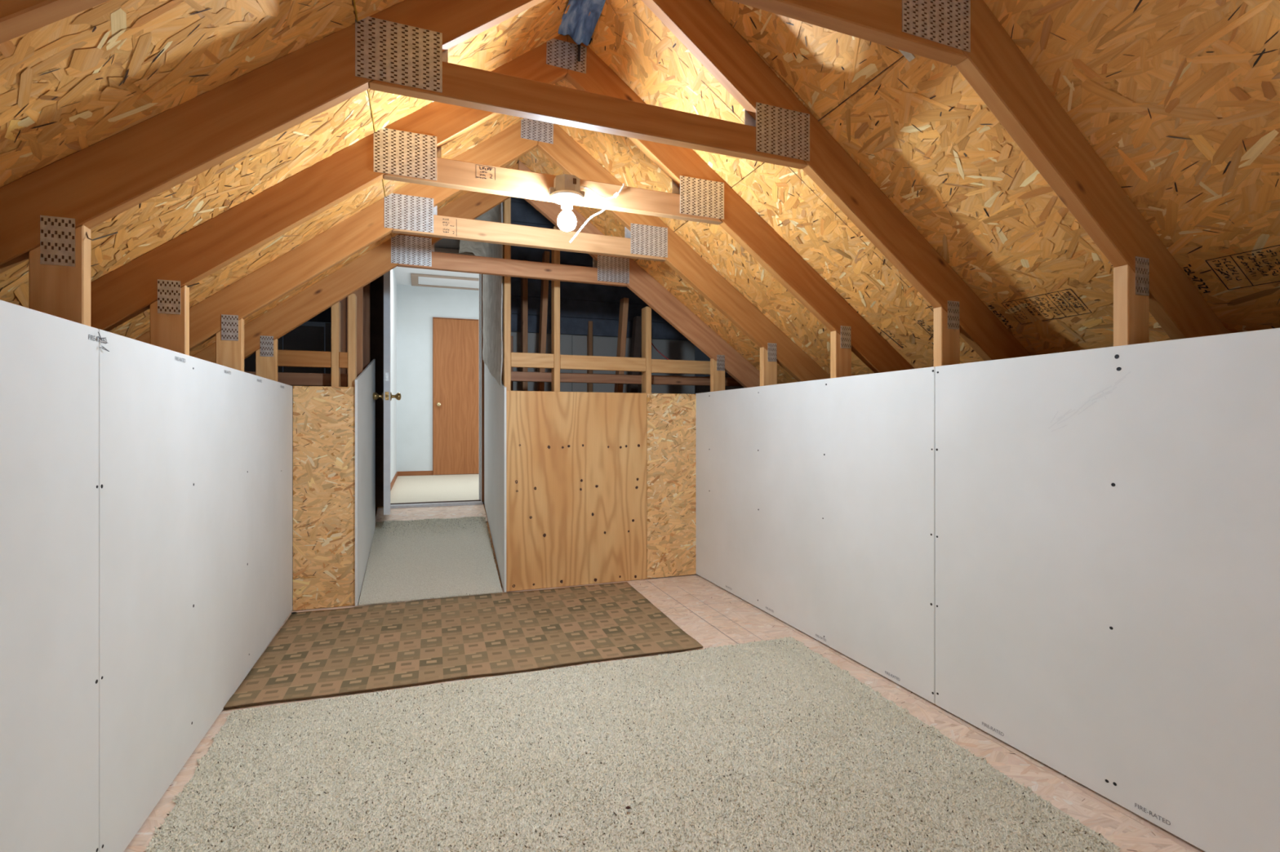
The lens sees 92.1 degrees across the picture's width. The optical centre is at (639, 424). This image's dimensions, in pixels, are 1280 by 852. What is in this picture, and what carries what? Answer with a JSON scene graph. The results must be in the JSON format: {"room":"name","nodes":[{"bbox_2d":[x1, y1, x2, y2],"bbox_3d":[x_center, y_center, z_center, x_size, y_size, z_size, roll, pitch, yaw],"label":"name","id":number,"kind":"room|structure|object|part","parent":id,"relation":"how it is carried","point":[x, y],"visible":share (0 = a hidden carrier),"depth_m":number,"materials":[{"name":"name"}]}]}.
{"room":"attic","nodes":[
{"label":"attic","id":0,"kind":"room"},
{"bbox_2d":[0,299,292,851],"bbox_3d":[-0.980,0.398,0.801,0.027,1.209,5.361,0,0,-19],"label":"wall","id":1,"kind":"structure","parent":0,"point":[146,489],"depth_m":1.43,"materials":[{"name":"paint"}]},
{"bbox_3d":[-0.769,0.398,0.183,0.013,1.209,2.436,0,0,-19],"label":"drywall panel","id":2,"kind":"part","parent":1,"relation":"part of","materials":[{"name":"paint"}]},
{"bbox_3d":[-1.528,0.398,2.329,0.013,1.209,2.113,0,0,-19],"label":"drywall panel","id":3,"kind":"part","parent":1,"relation":"part of","materials":[{"name":"paint"}]},
{"bbox_2d":[339,268,396,605],"bbox_3d":[-2.391,-0.385,5.606,0.168,2.790,4.675,0,0,-19],"label":"wall","id":4,"kind":"structure","parent":0,"point":[365,381],"depth_m":3.94,"materials":[{"name":"paint"}]},
{"bbox_3d":[-1.766,0.262,3.984,0.014,1.489,1.200,0,0,-19],"label":"drywall panel","id":5,"kind":"part","parent":4,"relation":"part of","materials":[{"name":"paint"}]},
{"bbox_2d":[390,471,397,491],"bbox_3d":[-2.635,0.629,6.568,0.012,0.058,2.671,0,0,-19],"label":"baseboard","id":6,"kind":"structure","parent":4,"relation":"attached to","point":[393,480],"depth_m":6.72,"materials":[{"name":"brown wood"}]},
{"bbox_2d":[359,504,502,599],"bbox_3d":[-1.462,0.848,4.365,0.832,0.364,1.605,0,0,-19],"label":"floor","id":7,"kind":"structure","parent":0,"point":[460,511],"depth_m":4.91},
{"bbox_2d":[358,516,502,605],"bbox_3d":[-1.402,0.867,4.169,0.827,0.281,1.333,0,0,-19],"label":"carpet","id":8,"kind":"object","parent":7,"relation":"on","point":[433,558],"visible":1,"depth_m":4.03,"materials":[{"name":"grey carpet"}]},
{"bbox_3d":[-1.650,0.718,4.896,0.822,0.094,0.410,0,0,-19],"label":"osb panel","id":9,"kind":"part","parent":7,"relation":"part of","materials":[{"name":"beige wood"}]},
{"bbox_2d":[394,266,479,285],"bbox_3d":[-1.348,-1.830,6.959,2.902,0.100,3.019,0,0,-19],"label":"ceiling","id":10,"kind":"structure","parent":0,"point":[402,274],"depth_m":7.29,"materials":[{"name":"paint"}]},
{"bbox_2d":[390,474,484,503],"bbox_3d":[-1.348,0.708,6.959,2.902,0.100,3.019,0,0,-19],"label":"floor","id":11,"kind":"structure","parent":0,"point":[426,488],"depth_m":6.33,"materials":[{"name":"carpet"}]},
{"bbox_2d":[396,284,479,475],"bbox_3d":[-1.834,-0.561,8.335,2.902,2.438,0.100,0,0,-19],"label":"wall","id":12,"kind":"structure","parent":0,"point":[416,306],"depth_m":7.92,"materials":[{"name":"paint"}]},
{"bbox_2d":[397,471,432,475],"bbox_3d":[-2.884,0.629,7.904,0.434,0.058,0.012,0,0,-19],"label":"baseboard","id":13,"kind":"structure","parent":12,"relation":"attached to","point":[407,473],"depth_m":7.90,"materials":[{"name":"brown wood"}]},
{"bbox_2d":[410,273,479,290],"bbox_3d":[-2.292,-1.769,7.720,1.075,0.019,0.615,0,0,-19],"label":"ceiling light","id":14,"kind":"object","parent":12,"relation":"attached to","point":[417,279],"depth_m":7.68,"materials":[{"name":"beige paint"}]},
{"bbox_3d":[-2.761,-1.769,7.554,0.080,0.018,0.485,0,0,-19],"label":"trim","id":15,"kind":"part","parent":14,"relation":"part of","materials":[{"name":"beige paint"}]},
{"bbox_3d":[-2.200,-1.769,7.461,1.075,0.019,0.065,0,0,-19],"label":"trim","id":16,"kind":"part","parent":14,"relation":"part of","materials":[{"name":"beige paint"}]},
{"bbox_3d":[-2.383,-1.769,7.979,1.075,0.019,0.065,0,0,-19],"label":"trim","id":17,"kind":"part","parent":14,"relation":"part of","materials":[{"name":"beige paint"}]},
{"bbox_3d":[-2.292,-1.775,7.720,0.913,0.007,0.483,0,0,-19],"label":"panel","id":18,"kind":"part","parent":14,"relation":"part of","materials":[{"name":"white plastic"}]},
{"bbox_2d":[432,316,479,475],"bbox_3d":[-2.306,-0.363,8.077,0.772,2.043,0.072,0,0,-19],"label":"door","id":19,"kind":"structure","parent":12,"relation":"in","point":[455,341],"depth_m":8.06,"materials":[{"name":"brown wood"}]},
{"bbox_3d":[-2.675,-0.362,7.972,0.005,2.040,0.023,0,0,-19],"label":"casing","id":20,"kind":"part","parent":19,"relation":"part of","materials":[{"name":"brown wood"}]},
{"bbox_3d":[-2.314,-1.380,8.099,0.772,0.010,0.023,0,0,-19],"label":"casing","id":21,"kind":"part","parent":19,"relation":"part of","materials":[{"name":"brown wood"}]},
{"bbox_2d":[244,323,694,546],"bbox_3d":[-1.231,0.040,5.188,3.743,1.740,0.102,0,0,-22],"label":"wall","id":22,"kind":"structure","parent":0,"point":[302,338],"depth_m":5.44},
{"bbox_3d":[-2.811,0.100,4.530,0.320,1.620,0.015,0,0,-19],"label":"grey panel","id":23,"kind":"part","parent":22,"relation":"part of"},
{"bbox_3d":[-2.523,0.085,4.631,0.270,1.650,0.015,0,0,-19],"label":"grey panel","id":24,"kind":"part","parent":22,"relation":"part of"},
{"bbox_3d":[-2.285,0.070,4.716,0.215,1.680,0.015,0,0,-19],"label":"grey panel","id":25,"kind":"part","parent":22,"relation":"part of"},
{"bbox_3d":[-0.901,-0.010,5.353,0.630,1.640,0.015,0,0,-19],"label":"grey panel","id":26,"kind":"part","parent":22,"relation":"part of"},
{"bbox_3d":[-0.296,0.010,5.567,0.647,1.600,0.015,0,0,-19],"label":"grey panel","id":27,"kind":"part","parent":22,"relation":"part of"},
{"bbox_3d":[0.265,0.010,5.766,0.537,1.600,0.015,0,0,-19],"label":"grey panel","id":28,"kind":"part","parent":22,"relation":"part of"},
{"bbox_2d":[277,197,710,610],"bbox_3d":[-0.701,-0.200,3.798,2.690,2.420,0.105,0,0,-19],"label":"wall","id":29,"kind":"structure","parent":0,"point":[601,486],"depth_m":3.82,"materials":[{"name":"brown wood"}]},
{"bbox_2d":[244,371,347,386],"bbox_3d":[-2.003,-0.252,3.415,0.700,0.070,0.038,0,0,-19],"label":"rail","id":30,"kind":"object","parent":29,"relation":"attached to","point":[290,379],"visible":0.38,"depth_m":3.45,"materials":[{"name":"brown wood"}]},
{"bbox_3d":[-1.731,0.400,3.387,0.307,1.215,0.011,0,0,-19],"label":"osb panel","id":31,"kind":"part","parent":29,"relation":"part of","materials":[{"name":"brown wood"}]},
{"bbox_3d":[-0.382,0.402,3.866,0.901,1.210,0.012,0,0,-20],"label":"plywood panel","id":32,"kind":"part","parent":29,"relation":"part of","materials":[{"name":"brown wood"}]},
{"bbox_2d":[511,371,742,386],"bbox_3d":[-0.016,-0.299,4.117,1.685,0.060,0.038,0,0,-19],"label":"rail","id":33,"kind":"object","parent":29,"relation":"attached to","point":[522,376],"visible":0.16,"depth_m":4.04,"materials":[{"name":"brown wood"}]},
{"bbox_2d":[651,342,669,359],"bbox_3d":[0.187,-0.476,4.207,0.296,0.273,0.087,0,0,6],"label":"wire","id":34,"kind":"object","parent":29,"relation":"attached to","point":[651,343],"visible":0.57,"depth_m":4.24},
{"bbox_3d":[0.209,0.401,4.077,0.350,1.207,0.011,0,0,-19],"label":"osb panel","id":35,"kind":"part","parent":29,"relation":"part of","materials":[{"name":"brown wood"}]},
{"bbox_2d":[306,196,688,340],"bbox_3d":[-1.174,-1.513,5.031,3.740,1.447,0.366,0,0,-19],"label":"ceiling","id":36,"kind":"structure","parent":0,"point":[583,296],"depth_m":5.34,"materials":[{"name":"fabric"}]},
{"bbox_2d":[484,335,512,592],"bbox_3d":[-1.020,0.200,4.471,0.128,1.620,1.610,0,0,-19],"label":"wall","id":37,"kind":"structure","parent":0,"point":[495,395],"depth_m":4.20,"materials":[{"name":"paint"}]},
{"bbox_2d":[458,202,502,386],"bbox_3d":[-1.171,-0.847,4.441,0.208,1.248,1.571,0,0,-18],"label":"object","id":38,"kind":"object","parent":37,"relation":"attached to","point":[492,285],"visible":0.66,"depth_m":4.28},
{"bbox_3d":[-1.060,0.214,4.457,0.014,1.584,1.611,0,0,-18],"label":"drywall panel","id":39,"kind":"part","parent":37,"relation":"part of","materials":[{"name":"paint"}]},
{"bbox_2d":[369,238,689,516],"bbox_3d":[-0.944,-0.430,5.447,3.050,2.920,0.100,0,0,-19],"label":"wall","id":40,"kind":"structure","parent":0,"point":[376,286],"depth_m":4.98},
{"bbox_2d":[373,247,484,515],"bbox_3d":[-1.617,-0.386,4.855,0.844,2.157,0.918,0,0,-19],"label":"door","id":41,"kind":"structure","parent":40,"relation":"in","point":[386,396],"depth_m":4.39,"materials":[{"name":"white paint"}]},
{"bbox_3d":[-1.851,-0.199,4.363,0.073,0.062,0.062,0,0,-19],"label":"knob","id":42,"kind":"part","parent":41,"relation":"part of","materials":[{"name":"gold metal"}]},
{"bbox_3d":[-1.775,-0.333,4.326,0.022,0.060,0.002,0,0,-22],"label":"strike plate","id":43,"kind":"part","parent":41,"relation":"part of","materials":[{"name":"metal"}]},
{"bbox_3d":[-1.775,-0.199,4.326,0.025,0.058,0.002,0,0,-22],"label":"latch plate","id":44,"kind":"part","parent":41,"relation":"part of","materials":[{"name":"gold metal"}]},
{"bbox_3d":[-1.744,-0.199,4.403,0.073,0.062,0.062,0,0,-19],"label":"knob","id":45,"kind":"part","parent":41,"relation":"part of","materials":[{"name":"gold metal"}]},
{"bbox_3d":[-1.691,-1.447,5.107,0.816,0.035,0.012,0,0,-19],"label":"head casing","id":46,"kind":"part","parent":41,"relation":"part of","materials":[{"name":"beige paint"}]},
{"bbox_2d":[0,0,1279,384],"bbox_3d":[0.168,-0.805,1.279,3.682,1.394,5.500,0,0,-19],"label":"ceiling","id":47,"kind":"structure","parent":0,"point":[1179,100],"depth_m":1.73,"materials":[{"name":"brown wood"}]},
{"bbox_3d":[-0.823,-0.562,0.217,1.105,0.832,2.392,0,0,-19],"label":"osb panel","id":48,"kind":"part","parent":47,"relation":"part of","materials":[{"name":"beige wood"}]},
{"bbox_3d":[-1.593,-0.562,2.395,1.105,0.832,2.222,0,0,-19],"label":"osb panel","id":49,"kind":"part","parent":47,"relation":"part of","materials":[{"name":"brown wood"}]},
{"bbox_3d":[-0.393,-1.218,1.624,0.649,0.490,2.435,0,0,-19],"label":"osb panel","id":50,"kind":"part","parent":47,"relation":"part of","materials":[{"name":"beige wood"}]},
{"bbox_2d":[558,0,605,62],"bbox_3d":[-0.156,-1.408,2.044,0.155,0.116,0.518,0,0,-19],"label":"tarp","id":51,"kind":"object","parent":47,"relation":"attached to","point":[577,23],"visible":0.98,"depth_m":2.20,"materials":[{"name":"blue fabric"}]},
{"bbox_3d":[-0.121,-1.243,2.915,0.714,0.518,2.222,0,0,-19],"label":"osb panel","id":52,"kind":"part","parent":47,"relation":"part of","materials":[{"name":"beige wood"}]},
{"bbox_3d":[0.585,-0.550,3.804,1.214,0.878,1.017,0,0,-19],"label":"osb panel","id":53,"kind":"part","parent":47,"relation":"part of","materials":[{"name":"beige wood"}]},
{"bbox_3d":[0.648,-1.243,0.737,0.714,0.518,2.392,0,0,-19],"label":"osb panel","id":54,"kind":"part","parent":47,"relation":"part of","materials":[{"name":"beige wood"}]},
{"bbox_3d":[1.161,-0.550,2.174,1.214,0.878,2.435,0,0,-19],"label":"osb panel","id":55,"kind":"part","parent":47,"relation":"part of","materials":[{"name":"brown wood"}]},
{"bbox_2d":[124,557,1204,851],"bbox_3d":[-0.085,1.060,1.921,3.840,0.102,7.080,0,0,-19],"label":"floor","id":56,"kind":"structure","parent":0,"point":[712,615],"depth_m":2.15,"materials":[{"name":"pink"}]},
{"bbox_3d":[-0.755,1.019,1.799,1.215,0.018,2.430,0,0,-19],"label":"osb panel","id":57,"kind":"part","parent":56,"relation":"part of","materials":[{"name":"beige wood"}]},
{"bbox_2d":[223,582,702,709],"bbox_3d":[-0.773,1.003,3.037,1.890,0.014,1.214,0,0,-19],"label":"rug","id":58,"kind":"object","parent":56,"relation":"on","point":[315,654],"visible":1,"depth_m":2.85,"materials":[{"name":"brown carpet"}]},
{"bbox_2d":[191,160,759,391],"bbox_3d":[-0.622,-0.236,3.498,3.580,2.493,0.042,0,0,-22],"label":"roof truss","id":59,"kind":"object","parent":56,"relation":"on","point":[261,335],"visible":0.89,"depth_m":3.37,"materials":[{"name":"brown wood"}]},
{"bbox_3d":[-1.825,0.295,3.016,0.089,1.430,0.038,0,0,-22],"label":"post","id":60,"kind":"part","parent":59,"relation":"part of","materials":[{"name":"brown wood"}]},
{"bbox_3d":[-1.814,-0.380,2.999,0.056,0.100,0.002,0,0,-22],"label":"nail plate","id":61,"kind":"part","parent":59,"relation":"part of","materials":[{"name":"silver metal"}]},
{"bbox_3d":[-1.202,-0.915,3.244,0.200,0.150,0.002,0,0,-22],"label":"nail plate","id":62,"kind":"part","parent":59,"relation":"part of","materials":[{"name":"silver metal"}]},
{"bbox_3d":[-0.187,-0.926,3.694,0.200,0.150,0.002,0,0,-22],"label":"nail plate","id":63,"kind":"part","parent":59,"relation":"part of","materials":[{"name":"silver metal"}]},
{"bbox_3d":[-0.157,-0.920,3.663,0.200,0.150,0.002,0,0,-22],"label":"nail plate","id":64,"kind":"part","parent":59,"relation":"part of","materials":[{"name":"silver metal"}]},
{"bbox_3d":[0.497,0.296,3.946,0.089,1.429,0.038,0,0,-22],"label":"post","id":65,"kind":"part","parent":59,"relation":"part of","materials":[{"name":"brown wood"}]},
{"bbox_3d":[0.515,-0.392,3.932,0.056,0.100,0.002,0,0,-22],"label":"nail plate","id":66,"kind":"part","parent":59,"relation":"part of","materials":[{"name":"silver metal"}]},
{"bbox_2d":[134,118,830,610],"bbox_3d":[-0.418,-0.236,2.921,3.580,2.493,0.042,0,0,-22],"label":"roof truss","id":67,"kind":"object","parent":56,"relation":"on","point":[411,209],"visible":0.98,"depth_m":2.81,"materials":[{"name":"brown wood"}]},
{"bbox_3d":[-1.621,0.295,2.439,0.089,1.430,0.038,0,0,-22],"label":"post","id":68,"kind":"part","parent":67,"relation":"part of","materials":[{"name":"brown wood"}]},
{"bbox_3d":[-1.610,-0.380,2.422,0.056,0.100,0.002,0,0,-22],"label":"nail plate","id":69,"kind":"part","parent":67,"relation":"part of","materials":[{"name":"silver metal"}]},
{"bbox_3d":[-0.998,-0.915,2.667,0.200,0.150,0.002,0,0,-22],"label":"nail plate","id":70,"kind":"part","parent":67,"relation":"part of","materials":[{"name":"silver metal"}]},
{"bbox_3d":[-0.997,-0.923,2.711,0.200,0.150,0.002,0,0,-22],"label":"nail plate","id":71,"kind":"part","parent":67,"relation":"part of","materials":[{"name":"silver metal"}]},
{"bbox_3d":[-0.479,-1.372,2.875,0.152,0.100,0.002,1,0,-22],"label":"nail plate","id":72,"kind":"part","parent":67,"relation":"part of","materials":[{"name":"silver metal"}]},
{"bbox_3d":[0.017,-0.926,3.117,0.200,0.150,0.002,0,0,-22],"label":"nail plate","id":73,"kind":"part","parent":67,"relation":"part of","materials":[{"name":"silver metal"}]},
{"bbox_3d":[0.047,-0.920,3.086,0.200,0.150,0.002,0,0,-22],"label":"nail plate","id":74,"kind":"part","parent":67,"relation":"part of","materials":[{"name":"silver metal"}]},
{"bbox_3d":[0.701,0.296,3.369,0.089,1.429,0.038,0,0,-22],"label":"post","id":75,"kind":"part","parent":67,"relation":"part of","materials":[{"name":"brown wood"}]},
{"bbox_3d":[0.719,-0.392,3.355,0.056,0.100,0.002,0,0,-22],"label":"nail plate","id":76,"kind":"part","parent":67,"relation":"part of","materials":[{"name":"silver metal"}]},
{"bbox_2d":[90,34,914,649],"bbox_3d":[-0.212,-0.236,2.338,3.580,2.493,0.042,0,0,-22],"label":"roof truss","id":77,"kind":"object","parent":56,"relation":"on","point":[408,149],"visible":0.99,"depth_m":2.14,"materials":[{"name":"brown wood"}]},
{"bbox_3d":[-1.404,-0.380,1.839,0.056,0.100,0.002,0,0,-22],"label":"nail plate","id":78,"kind":"part","parent":77,"relation":"part of","materials":[{"name":"silver metal"}]},
{"bbox_3d":[-1.415,0.295,1.856,0.089,1.430,0.038,0,0,-22],"label":"post","id":79,"kind":"part","parent":77,"relation":"part of","materials":[{"name":"brown wood"}]},
{"bbox_3d":[-0.791,-0.915,2.084,0.200,0.150,0.002,0,0,-22],"label":"nail plate","id":80,"kind":"part","parent":77,"relation":"part of","materials":[{"name":"silver metal"}]},
{"bbox_3d":[-0.790,-0.923,2.128,0.200,0.150,0.002,0,0,-22],"label":"nail plate","id":81,"kind":"part","parent":77,"relation":"part of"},
{"bbox_2d":[548,173,584,231],"bbox_3d":[-0.266,-0.798,2.243,0.128,0.188,0.120,0,0,-19],"label":"light","id":82,"kind":"object","parent":77,"relation":"attached to","point":[566,192],"visible":1,"depth_m":2.21,"materials":[{"name":"grey plastic"}]},
{"bbox_3d":[-0.266,-0.743,2.243,0.070,0.078,0.070,0,0,-19],"label":"bulb glass","id":83,"kind":"part","parent":82,"relation":"part of","materials":[{"name":"white glass"}]},
{"bbox_3d":[-0.273,-1.372,2.292,0.152,0.100,0.002,1,0,-22],"label":"nail plate","id":84,"kind":"part","parent":77,"relation":"part of","materials":[{"name":"silver metal"}]},
{"bbox_2d":[569,182,625,243],"bbox_3d":[-0.159,-0.819,2.370,0.197,0.224,0.152,0,0,-19],"label":"cable","id":85,"kind":"object","parent":77,"relation":"attached to","point":[616,194],"visible":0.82,"depth_m":2.36,"materials":[{"name":"white plastic"}]},
{"bbox_3d":[0.223,-0.926,2.534,0.200,0.150,0.002,0,0,-22],"label":"nail plate","id":86,"kind":"part","parent":77,"relation":"part of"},
{"bbox_3d":[0.253,-0.920,2.503,0.200,0.150,0.002,0,0,-22],"label":"nail plate","id":87,"kind":"part","parent":77,"relation":"part of","materials":[{"name":"silver metal"}]},
{"bbox_3d":[0.907,0.296,2.786,0.089,1.429,0.038,0,0,-22],"label":"post","id":88,"kind":"part","parent":77,"relation":"part of","materials":[{"name":"brown wood"}]},
{"bbox_3d":[0.925,-0.392,2.772,0.056,0.100,0.002,0,0,-22],"label":"nail plate","id":89,"kind":"part","parent":77,"relation":"part of","materials":[{"name":"silver metal"}]},
{"bbox_2d":[0,0,1031,707],"bbox_3d":[-0.014,-0.236,1.777,3.580,2.493,0.042,0,0,-22],"label":"roof truss","id":90,"kind":"object","parent":56,"relation":"on","point":[47,215],"visible":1,"depth_m":1.55,"materials":[{"name":"brown wood"}]},
{"bbox_3d":[-1.206,-0.380,1.278,0.056,0.100,0.002,0,0,-22],"label":"nail plate","id":91,"kind":"part","parent":90,"relation":"part of","materials":[{"name":"silver metal"}]},
{"bbox_3d":[-1.216,0.295,1.295,0.089,1.430,0.038,0,0,-22],"label":"post","id":92,"kind":"part","parent":90,"relation":"part of","materials":[{"name":"brown wood"}]},
{"bbox_3d":[-0.593,-0.915,1.523,0.200,0.150,0.002,0,0,-22],"label":"nail plate","id":93,"kind":"part","parent":90,"relation":"part of","materials":[{"name":"silver metal"}]},
{"bbox_3d":[-0.592,-0.923,1.567,0.200,0.150,0.002,0,0,-22],"label":"nail plate","id":94,"kind":"part","parent":90,"relation":"part of","materials":[{"name":"silver metal"}]},
{"bbox_3d":[0.422,-0.926,1.972,0.200,0.150,0.002,0,0,-22],"label":"nail plate","id":95,"kind":"part","parent":90,"relation":"part of","materials":[{"name":"silver metal"}]},
{"bbox_3d":[0.451,-0.920,1.941,0.200,0.150,0.002,0,0,-22],"label":"nail plate","id":96,"kind":"part","parent":90,"relation":"part of","materials":[{"name":"silver metal"}]},
{"bbox_3d":[1.106,0.296,2.225,0.089,1.429,0.038,0,0,-22],"label":"post","id":97,"kind":"part","parent":90,"relation":"part of","materials":[{"name":"brown wood"}]},
{"bbox_3d":[1.123,-0.392,2.211,0.056,0.100,0.002,0,0,-22],"label":"nail plate","id":98,"kind":"part","parent":90,"relation":"part of","materials":[{"name":"silver metal"}]},
{"bbox_2d":[520,260,528,391],"bbox_3d":[-0.880,-0.106,4.695,0.038,2.268,0.089,0,0,-19],"label":"member","id":99,"kind":"object","parent":56,"relation":"on","point":[524,282],"visible":0.18,"depth_m":4.66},
{"bbox_2d":[537,250,550,391],"bbox_3d":[-0.725,-0.106,4.458,0.123,2.271,0.139,0,0,-19],"label":"member","id":100,"kind":"object","parent":56,"relation":"on","point":[545,257],"visible":0.42,"depth_m":4.41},
{"bbox_2d":[586,320,592,392],"bbox_3d":[-0.443,0.059,5.454,0.038,1.938,0.060,0,0,-19],"label":"member","id":101,"kind":"object","parent":56,"relation":"on","point":[589,337],"visible":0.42,"depth_m":5.43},
{"bbox_2d":[0,0,1229,808],"bbox_3d":[0.191,-0.236,1.197,3.580,2.493,0.042,0,0,-22],"label":"roof truss","id":102,"kind":"object","parent":56,"relation":"on","point":[966,35],"visible":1,"depth_m":1.48,"materials":[{"name":"brown wood"}]},
{"bbox_3d":[0.656,-0.920,1.362,0.200,0.150,0.002,0,0,-22],"label":"nail plate","id":103,"kind":"part","parent":102,"relation":"part of","materials":[{"name":"silver metal"}]},
{"bbox_3d":[1.311,0.296,1.646,0.089,1.429,0.038,0,0,-22],"label":"post","id":104,"kind":"part","parent":102,"relation":"part of","materials":[{"name":"brown wood"}]},
{"bbox_3d":[1.328,-0.392,1.631,0.056,0.100,0.002,0,0,-22],"label":"nail plate","id":105,"kind":"part","parent":102,"relation":"part of","materials":[{"name":"silver metal"}]},
{"bbox_2d":[613,297,628,392],"bbox_3d":[-0.175,0.054,4.509,0.165,1.951,0.109,0,0,-19],"label":"member","id":106,"kind":"object","parent":56,"relation":"on","point":[624,304],"visible":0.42,"depth_m":4.48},
{"bbox_2d":[144,636,1121,851],"bbox_3d":[-0.032,1.004,1.615,2.288,0.012,1.968,0,0,-19],"label":"carpet","id":107,"kind":"object","parent":56,"relation":"on","point":[762,746],"visible":1,"depth_m":1.77,"materials":[{"name":"beige carpet"}]},
{"bbox_2d":[626,315,641,393],"bbox_3d":[-0.088,0.089,4.869,0.219,1.883,0.089,0,0,-19],"label":"member","id":108,"kind":"object","parent":56,"relation":"on","point":[636,340],"visible":0.32,"depth_m":4.85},
{"bbox_3d":[0.074,1.019,3.107,1.215,0.018,1.943,0,0,-19],"label":"osb panel","id":109,"kind":"part","parent":56,"relation":"part of","materials":[{"name":"beige wood"}]},
{"bbox_3d":[1.307,1.019,1.602,0.100,0.018,5.550,0,0,-19],"label":"osb panel","id":110,"kind":"part","parent":56,"relation":"part of","materials":[{"name":"beige wood"}]},
{"bbox_3d":[0.804,1.019,1.043,1.215,0.018,2.430,0,0,-19],"label":"osb panel","id":111,"kind":"part","parent":56,"relation":"part of","materials":[{"name":"beige wood"}]},
{"bbox_2d":[694,373,743,394],"bbox_3d":[1.707,0.310,2.582,0.020,1.500,7.030,0,0,-19],"label":"wall","id":112,"kind":"structure","parent":0,"point":[698,389],"depth_m":5.64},
{"bbox_2d":[695,328,1279,851],"bbox_3d":[1.273,0.398,1.603,0.014,1.209,5.373,0,0,-19],"label":"wall","id":113,"kind":"structure","parent":0,"point":[1073,557],"depth_m":1.79,"materials":[{"name":"paint"}]},
{"bbox_3d":[0.719,0.398,3.173,0.013,1.209,2.044,0,0,-19],"label":"drywall panel","id":114,"kind":"part","parent":113,"relation":"part of","materials":[{"name":"paint"}]},
{"bbox_3d":[1.461,0.398,1.073,0.013,1.209,2.407,0,0,-19],"label":"drywall panel","id":115,"kind":"part","parent":113,"relation":"part of","materials":[{"name":"paint"}]}
]}

